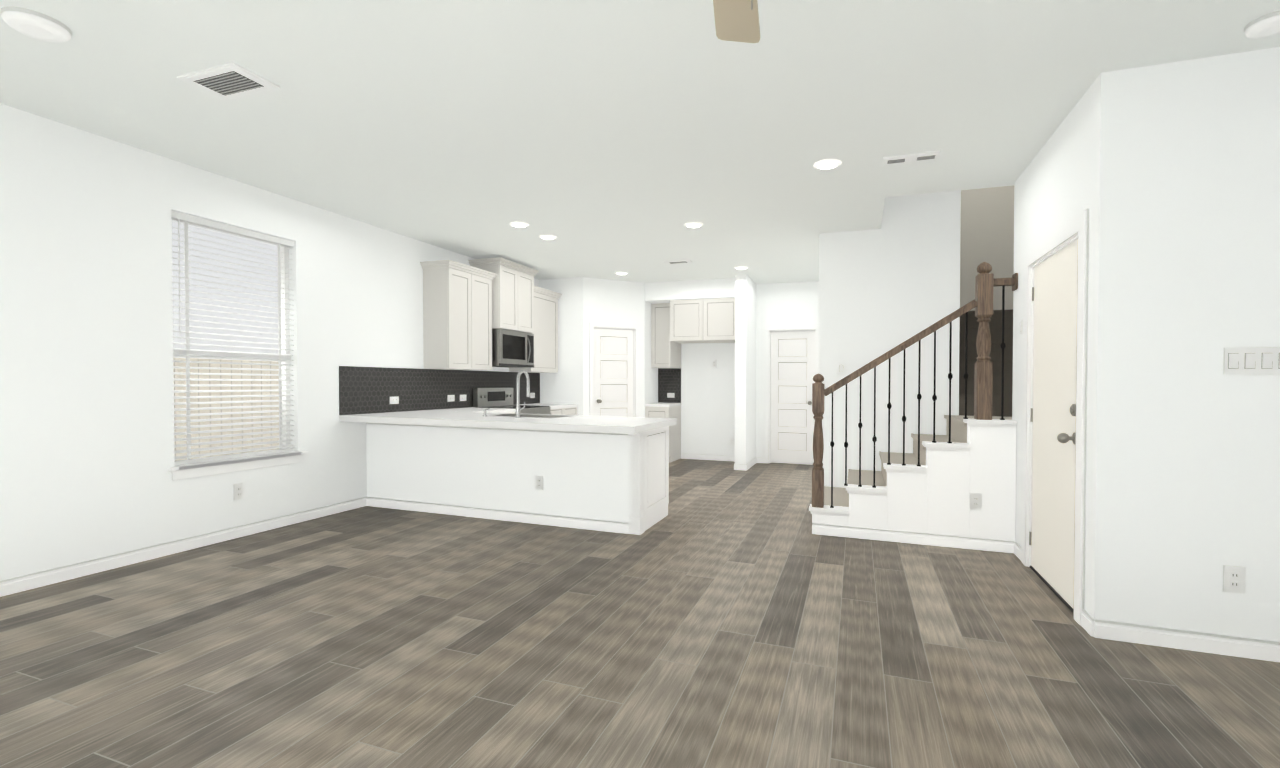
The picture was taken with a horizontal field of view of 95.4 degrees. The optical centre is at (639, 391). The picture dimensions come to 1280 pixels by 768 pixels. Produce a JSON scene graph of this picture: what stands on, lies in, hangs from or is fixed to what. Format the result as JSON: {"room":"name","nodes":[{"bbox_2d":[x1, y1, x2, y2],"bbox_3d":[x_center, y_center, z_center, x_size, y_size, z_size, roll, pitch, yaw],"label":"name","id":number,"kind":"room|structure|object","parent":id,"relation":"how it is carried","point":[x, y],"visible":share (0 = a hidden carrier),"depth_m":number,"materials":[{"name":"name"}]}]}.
{"room":"empty living room","nodes":[
{"label":"empty living room","id":0,"kind":"room"},
{"bbox_2d":[0,103,538,580],"bbox_3d":[-2.813,-0.250,5.266,0.150,2.735,10.950,0,1,20],"label":"wall","id":1,"kind":"structure","parent":0,"point":[86,381],"depth_m":3.76,"materials":[{"name":"white paint"}]},
{"bbox_2d":[0,497,366,596],"bbox_3d":[-3.600,1.086,2.939,0.013,0.104,5.640,0,1,20],"label":"baseboard","id":2,"kind":"structure","parent":1,"relation":"attached to","point":[9,586],"depth_m":3.91,"materials":[{"name":"white paint"}]},
{"bbox_2d":[168,219,308,479],"bbox_3d":[-3.077,-0.322,4.470,0.170,1.861,1.065,0,1,20],"label":"window","id":3,"kind":"structure","parent":1,"relation":"in","point":[284,250],"depth_m":4.53,"materials":[{"name":"white plastic"}]},
{"bbox_2d":[171,210,295,464],"bbox_3d":[-3.082,-0.368,4.455,0.060,1.763,0.937,0,1,20],"label":"window blinds","id":4,"kind":"object","parent":3,"relation":"attached to","point":[186,219],"visible":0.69,"depth_m":4.38,"materials":[{"name":"white plastic"}]},
{"bbox_2d":[233,483,243,499],"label":"outlet","id":5,"kind":"object","parent":1,"relation":"attached to","point":[238,488],"depth_m":4.42,"materials":[{"name":"white plastic"}]},
{"bbox_2d":[339,366,539,414],"bbox_3d":[-2.103,-0.025,6.944,0.011,0.458,3.555,0,1,20],"label":"tile backsplash","id":6,"kind":"structure","parent":1,"relation":"attached to","point":[365,390],"depth_m":6.18,"materials":[{"name":"black tile"}]},
{"bbox_2d":[420,261,475,369],"bbox_3d":[-2.107,-0.804,6.448,0.339,1.130,0.453,0,1,20],"label":"upper cabinet","id":7,"kind":"object","parent":1,"relation":"attached to","point":[467,309],"depth_m":6.27,"materials":[{"name":"white paint"}]},
{"bbox_2d":[476,269,491,369],"bbox_3d":[-1.992,-0.809,6.757,0.339,1.130,0.453,0,1,20],"label":"upper cabinet","id":8,"kind":"object","parent":1,"relation":"attached to","point":[483,280],"depth_m":6.77,"materials":[{"name":"white paint"}]},
{"bbox_2d":[468,257,523,331],"bbox_3d":[-1.781,-1.158,7.206,0.419,0.811,0.451,0,1,20],"label":"upper cabinet","id":9,"kind":"object","parent":1,"relation":"attached to","point":[507,277],"depth_m":7.05,"materials":[{"name":"white paint"}]},
{"bbox_2d":[492,329,533,367],"bbox_3d":[-1.693,-0.529,7.359,0.482,0.449,0.780,0,1,20],"label":"microwave","id":10,"kind":"object","parent":9,"relation":"attached to","point":[512,349],"visible":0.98,"depth_m":7.19,"materials":[{"name":"silver metal"}]},
{"bbox_2d":[524,269,535,332],"bbox_3d":[-1.666,-1.163,7.514,0.419,0.811,0.451,0,1,20],"label":"upper cabinet","id":11,"kind":"object","parent":1,"relation":"attached to","point":[529,287],"depth_m":7.56,"materials":[{"name":"white paint"}]},
{"bbox_2d":[509,289,559,372],"bbox_3d":[-1.477,-0.825,8.141,0.339,1.130,0.753,0,1,20],"label":"upper cabinet","id":12,"kind":"object","parent":1,"relation":"attached to","point":[546,335],"depth_m":8.11,"materials":[{"name":"white paint"}]},
{"bbox_2d":[539,277,657,417],"bbox_3d":[-0.574,-0.289,9.058,1.402,2.717,1.480,0,1,20],"label":"wall","id":13,"kind":"structure","parent":0,"point":[583,302],"depth_m":8.48,"materials":[{"name":"white paint"}]},
{"bbox_2d":[594,328,633,416],"bbox_3d":[-0.394,0.075,8.601,0.469,1.980,0.497,0,1,20],"label":"pantry door","id":14,"kind":"structure","parent":13,"relation":"in","point":[613,377],"depth_m":8.59,"materials":[{"name":"white paint"}]},
{"bbox_2d":[589,322,638,416],"bbox_3d":[-0.379,0.038,8.582,0.588,2.072,0.597,0,1,20],"label":"door frame","id":15,"kind":"structure","parent":13,"relation":"attached to","point":[635,328],"depth_m":8.56,"materials":[{"name":"white paint"}]},
{"bbox_2d":[0,459,1279,767],"bbox_3d":[1.185,1.209,3.881,8.625,0.211,11.100,0,1,20],"label":"floor","id":16,"kind":"structure","parent":0,"point":[722,615],"depth_m":2.54,"materials":[{"name":"wood"}]},
{"bbox_2d":[498,411,515,412],"bbox_3d":[-1.847,0.674,6.755,0.627,0.866,0.487,0,1,20],"label":"base cabinet","id":17,"kind":"object","parent":16,"relation":"on","point":[498,411],"depth_m":6.67,"materials":[{"name":"white paint"}]},
{"bbox_2d":[438,407,515,411],"bbox_3d":[-1.906,0.228,6.574,0.637,0.048,0.855,0,1,20],"label":"countertop","id":18,"kind":"structure","parent":17,"relation":"on","point":[471,409],"depth_m":6.57,"materials":[{"name":"white stone"}]},
{"bbox_2d":[473,388,550,413],"bbox_3d":[-1.564,0.521,7.327,0.702,1.122,0.780,0,1,20],"label":"range","id":19,"kind":"object","parent":16,"relation":"on","point":[492,397],"visible":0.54,"depth_m":7.30,"materials":[{"name":"silver metal"}]},
{"bbox_2d":[371,426,668,533],"bbox_3d":[-1.164,0.692,5.478,2.798,0.866,0.650,0,1,20],"label":"base cabinet","id":20,"kind":"object","parent":16,"relation":"on","point":[605,473],"depth_m":5.00,"materials":[{"name":"white paint"}]},
{"bbox_2d":[339,410,676,433],"bbox_3d":[-1.198,0.262,5.280,2.868,0.084,1.072,0,1,20],"label":"countertop","id":21,"kind":"structure","parent":20,"relation":"on","point":[434,420],"depth_m":4.96,"materials":[{"name":"white stone"}]},
{"bbox_2d":[515,370,529,417],"bbox_3d":[-1.039,0.021,5.266,0.104,0.428,0.215,0,1,20],"label":"faucet","id":22,"kind":"object","parent":21,"relation":"on","point":[518,409],"visible":1,"depth_m":5.20,"materials":[{"name":"silver metal"}]},
{"bbox_2d":[550,407,565,414],"bbox_3d":[-1.404,0.658,7.945,0.627,0.861,0.481,0,1,20],"label":"base cabinet","id":23,"kind":"object","parent":16,"relation":"on","point":[554,410],"depth_m":7.84,"materials":[{"name":"white paint"}]},
{"bbox_2d":[520,403,577,406],"bbox_3d":[-1.336,0.209,8.106,0.637,0.048,0.844,0,1,20],"label":"countertop","id":24,"kind":"structure","parent":23,"relation":"on","point":[536,404],"depth_m":8.14,"materials":[{"name":"white stone"}]},
{"bbox_2d":[566,407,576,414],"bbox_3d":[-1.277,0.653,8.285,0.627,0.861,0.481,0,1,20],"label":"base cabinet","id":25,"kind":"object","parent":16,"relation":"on","point":[569,410],"depth_m":8.23,"materials":[{"name":"white paint"}]},
{"bbox_2d":[645,403,680,462],"bbox_3d":[0.361,0.650,9.012,0.383,0.844,0.638,0,1,20],"label":"base cabinet","id":26,"kind":"object","parent":16,"relation":"on","point":[662,410],"depth_m":8.82,"materials":[{"name":"white paint"}]},
{"bbox_2d":[646,403,673,406],"bbox_3d":[0.365,0.211,9.012,0.386,0.045,0.623,0,1,20],"label":"countertop","id":27,"kind":"structure","parent":26,"relation":"on","point":[649,404],"depth_m":8.75,"materials":[{"name":"white stone"}]},
{"bbox_2d":[809,262,1017,552],"bbox_3d":[3.243,0.093,6.038,2.578,2.137,3.885,0,1,20],"label":"staircase","id":28,"kind":"structure","parent":16,"relation":"on","point":[920,494],"depth_m":4.41,"materials":[{"name":"white paint"}]},
{"bbox_2d":[970,493,981,509],"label":"outlet","id":29,"kind":"object","parent":28,"relation":"attached to","point":[975,498],"depth_m":4.28,"materials":[{"name":"white plastic"}]},
{"bbox_2d":[0,0,1279,283],"bbox_3d":[1.185,-1.690,3.836,8.625,0.411,11.100,0,1,20],"label":"ceiling","id":30,"kind":"structure","parent":0,"point":[602,138],"depth_m":3.13,"materials":[{"name":"white paint"}]},
{"bbox_2d":[0,6,71,41],"bbox_3d":[-2.540,-1.534,2.453,0.210,0.041,0.210,0,1,20],"label":"ceiling light","id":31,"kind":"object","parent":30,"relation":"attached to","point":[35,24],"visible":1,"depth_m":2.42,"materials":[{"name":"white"}]},
{"bbox_2d":[177,62,279,99],"bbox_3d":[-2.065,-1.549,2.926,0.400,0.019,0.240,0,1,20],"label":"ceiling vent","id":32,"kind":"object","parent":30,"relation":"in","point":[230,80],"visible":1,"depth_m":2.90,"materials":[{"name":"white metal"}]},
{"bbox_2d":[509,222,528,226],"bbox_3d":[-1.150,-1.583,5.545,0.184,0.013,0.184,0,1,20],"label":"recessed light","id":33,"kind":"object","parent":30,"relation":"in","point":[518,224],"visible":1,"depth_m":5.51,"materials":[{"name":"white plastic"}]},
{"bbox_2d":[539,235,556,239],"bbox_3d":[-0.952,-1.588,6.017,0.184,0.014,0.184,0,1,20],"label":"recessed light","id":34,"kind":"object","parent":30,"relation":"in","point":[549,237],"visible":0.96,"depth_m":6.00,"materials":[{"name":"white plastic"}]},
{"bbox_2d":[615,272,627,274],"bbox_3d":[-0.252,-1.613,7.987,0.184,0.013,0.184,0,1,20],"label":"recessed light","id":35,"kind":"object","parent":30,"relation":"in","point":[621,273],"visible":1,"depth_m":7.96,"materials":[{"name":"white plastic"}]},
{"bbox_2d":[663,259,692,263],"bbox_3d":[0.471,-1.592,7.188,0.330,0.018,0.170,0,1,20],"label":"ceiling vent","id":36,"kind":"object","parent":30,"relation":"in","point":[678,261],"visible":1,"depth_m":7.15,"materials":[{"name":"white metal"}]},
{"bbox_2d":[684,222,702,227],"bbox_3d":[0.507,-1.566,5.498,0.184,0.014,0.184,0,1,20],"label":"recessed light","id":37,"kind":"object","parent":30,"relation":"in","point":[694,224],"visible":0.96,"depth_m":5.46,"materials":[{"name":"white plastic"}]},
{"bbox_2d":[713,0,759,42],"bbox_3d":[0.200,-1.210,1.377,1.029,0.601,1.029,-1,1,-33],"label":"ceiling fan","id":38,"kind":"object","parent":30,"relation":"hanging from","point":[736,20],"visible":1,"depth_m":1.91,"materials":[{"name":"beige plastic"}]},
{"bbox_2d":[734,266,748,268],"bbox_3d":[1.312,-1.591,7.525,0.184,0.013,0.184,0,1,20],"label":"recessed light","id":39,"kind":"object","parent":30,"relation":"in","point":[741,267],"visible":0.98,"depth_m":7.47,"materials":[{"name":"white plastic"}]},
{"bbox_2d":[813,159,841,169],"bbox_3d":[1.272,-1.535,3.950,0.184,0.014,0.184,0,1,20],"label":"recessed light","id":40,"kind":"object","parent":30,"relation":"in","point":[825,164],"visible":1,"depth_m":3.93,"materials":[{"name":"white plastic"}]},
{"bbox_2d":[883,151,940,165],"bbox_3d":[1.782,-1.526,3.830,0.340,0.018,0.140,0,1,20],"label":"ceiling vent","id":41,"kind":"object","parent":30,"relation":"in","point":[912,158],"visible":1,"depth_m":3.81,"materials":[{"name":"white metal"}]},
{"bbox_2d":[1244,10,1279,38],"bbox_3d":[2.565,-1.484,2.365,0.156,0.040,0.156,0,1,20],"label":"ceiling light","id":42,"kind":"object","parent":30,"relation":"attached to","point":[1266,25],"visible":1,"depth_m":2.36,"materials":[{"name":"white"}]},
{"bbox_2d":[645,278,734,303],"bbox_3d":[0.845,-1.487,8.811,1.410,0.284,0.620,0,1,20],"label":"soffit","id":43,"kind":"structure","parent":0,"point":[661,292],"depth_m":8.53,"materials":[{"name":"white paint"}]},
{"bbox_2d":[658,281,818,456],"bbox_3d":[1.604,-0.269,9.118,2.638,2.724,0.450,0,1,20],"label":"wall","id":44,"kind":"structure","parent":0,"point":[707,408],"depth_m":8.99,"materials":[{"name":"white paint"}]},
{"bbox_2d":[651,303,680,367],"bbox_3d":[0.411,-0.858,9.125,0.383,1.000,0.348,0,1,20],"label":"upper cabinet","id":45,"kind":"object","parent":44,"relation":"attached to","point":[664,354],"depth_m":8.98,"materials":[{"name":"white paint"}]},
{"bbox_2d":[658,368,680,402],"bbox_3d":[0.471,-0.087,9.295,0.383,0.550,0.011,0,1,20],"label":"tile backsplash","id":46,"kind":"structure","parent":44,"relation":"attached to","point":[669,379],"depth_m":9.29,"materials":[{"name":"black tile"}]},
{"bbox_2d":[667,299,714,345],"bbox_3d":[0.816,-1.043,8.827,0.568,0.616,0.618,0,1,20],"label":"upper cabinet","id":47,"kind":"object","parent":44,"relation":"attached to","point":[675,324],"depth_m":8.56,"materials":[{"name":"white paint"}]},
{"bbox_2d":[681,453,734,460],"bbox_3d":[1.133,1.035,9.067,1.020,0.095,0.013,0,1,20],"label":"baseboard","id":48,"kind":"structure","parent":44,"relation":"attached to","point":[683,455],"depth_m":9.09,"materials":[{"name":"white paint"}]},
{"bbox_2d":[707,298,734,342],"bbox_3d":[1.234,-1.040,8.672,0.569,0.616,0.618,0,1,20],"label":"upper cabinet","id":49,"kind":"object","parent":44,"relation":"attached to","point":[720,311],"depth_m":8.38,"materials":[{"name":"white paint"}]},
{"bbox_2d":[764,324,818,463],"bbox_3d":[2.269,0.059,8.679,0.810,2.077,0.119,0,1,20],"label":"door frame","id":50,"kind":"structure","parent":44,"relation":"attached to","point":[779,328],"depth_m":8.75,"materials":[{"name":"white paint"}]},
{"bbox_2d":[770,331,814,464],"bbox_3d":[2.265,0.099,8.666,0.640,1.981,0.127,0,1,20],"label":"hall door","id":51,"kind":"structure","parent":44,"relation":"in","point":[792,421],"depth_m":8.69,"materials":[{"name":"white paint"}]},
{"bbox_2d":[735,274,755,463],"bbox_3d":[1.538,-0.259,8.449,0.155,2.704,0.850,0,1,20],"label":"wall","id":52,"kind":"structure","parent":0,"point":[745,368],"depth_m":8.07,"materials":[{"name":"white paint"}]},
{"bbox_2d":[734,461,743,469],"bbox_3d":[1.453,1.047,8.483,0.013,0.089,0.843,0,1,20],"label":"baseboard","id":53,"kind":"structure","parent":52,"relation":"attached to","point":[736,466],"depth_m":8.07,"materials":[{"name":"white paint"}]},
{"bbox_2d":[744,457,759,470],"bbox_3d":[1.623,1.049,8.432,0.030,0.090,0.860,0,1,20],"label":"baseboard","id":54,"kind":"structure","parent":52,"relation":"attached to","point":[757,459],"depth_m":8.43,"materials":[{"name":"white paint"}]},
{"bbox_2d":[818,190,960,487],"bbox_3d":[2.951,-1.626,7.150,1.245,5.521,3.360,0,1,20],"label":"wall","id":55,"kind":"structure","parent":0,"point":[892,282],"depth_m":5.58,"materials":[{"name":"white paint"}]},
{"bbox_2d":[960,185,1014,310],"bbox_3d":[4.652,-1.623,8.016,1.340,5.514,0.850,0,1,20],"label":"wall","id":56,"kind":"structure","parent":0,"point":[987,225],"depth_m":7.60,"materials":[{"name":"white paint"}]},
{"bbox_2d":[1012,89,1088,546],"bbox_3d":[3.038,-0.166,3.421,1.145,2.715,1.470,0,1,20],"label":"wall","id":57,"kind":"structure","parent":0,"point":[1051,191],"depth_m":3.64,"materials":[{"name":"white paint"}]},
{"bbox_2d":[1029,239,1077,607],"bbox_3d":[2.423,0.177,3.448,0.128,1.978,0.902,0,1,20],"label":"door","id":58,"kind":"structure","parent":57,"relation":"in","point":[1053,410],"depth_m":3.42,"materials":[{"name":"white paint"}]},
{"bbox_2d":[1022,208,1088,624],"bbox_3d":[2.471,0.131,3.426,0.119,2.099,1.115,0,1,20],"label":"door frame","id":59,"kind":"structure","parent":57,"relation":"attached to","point":[1072,230],"depth_m":3.01,"materials":[{"name":"white paint"}]},
{"bbox_2d":[1085,47,1279,641],"bbox_3d":[3.623,-0.144,2.340,2.995,2.727,0.150,0,1,20],"label":"wall","id":60,"kind":"structure","parent":0,"point":[1183,472],"depth_m":2.68,"materials":[{"name":"white paint"}]},
{"bbox_2d":[1084,613,1279,661],"bbox_3d":[3.511,1.163,2.315,2.843,0.111,0.013,0,1,20],"label":"baseboard","id":61,"kind":"structure","parent":60,"relation":"attached to","point":[1258,649],"depth_m":2.68,"materials":[{"name":"white paint"}]},
{"bbox_2d":[1223,565,1244,593],"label":"outlet","id":62,"kind":"object","parent":60,"relation":"attached to","point":[1233,576],"depth_m":2.62,"materials":[{"name":"white plastic"}]},
{"bbox_2d":[1223,347,1279,374],"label":"light switch","id":63,"kind":"object","parent":60,"relation":"attached to","point":[1251,360],"depth_m":2.59,"materials":[{"name":"white plastic"}]},
{"label":"outside","id":64,"kind":"structure","parent":0,"visible":0},
{"bbox_2d":[173,358,278,460],"bbox_3d":[-4.548,0.350,5.788,3.440,1.654,24.000,0,1,20],"label":"fence","id":65,"kind":"object","parent":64,"point":[228,399],"depth_m":7.80,"materials":[{"name":"brown wood"}]}
]}

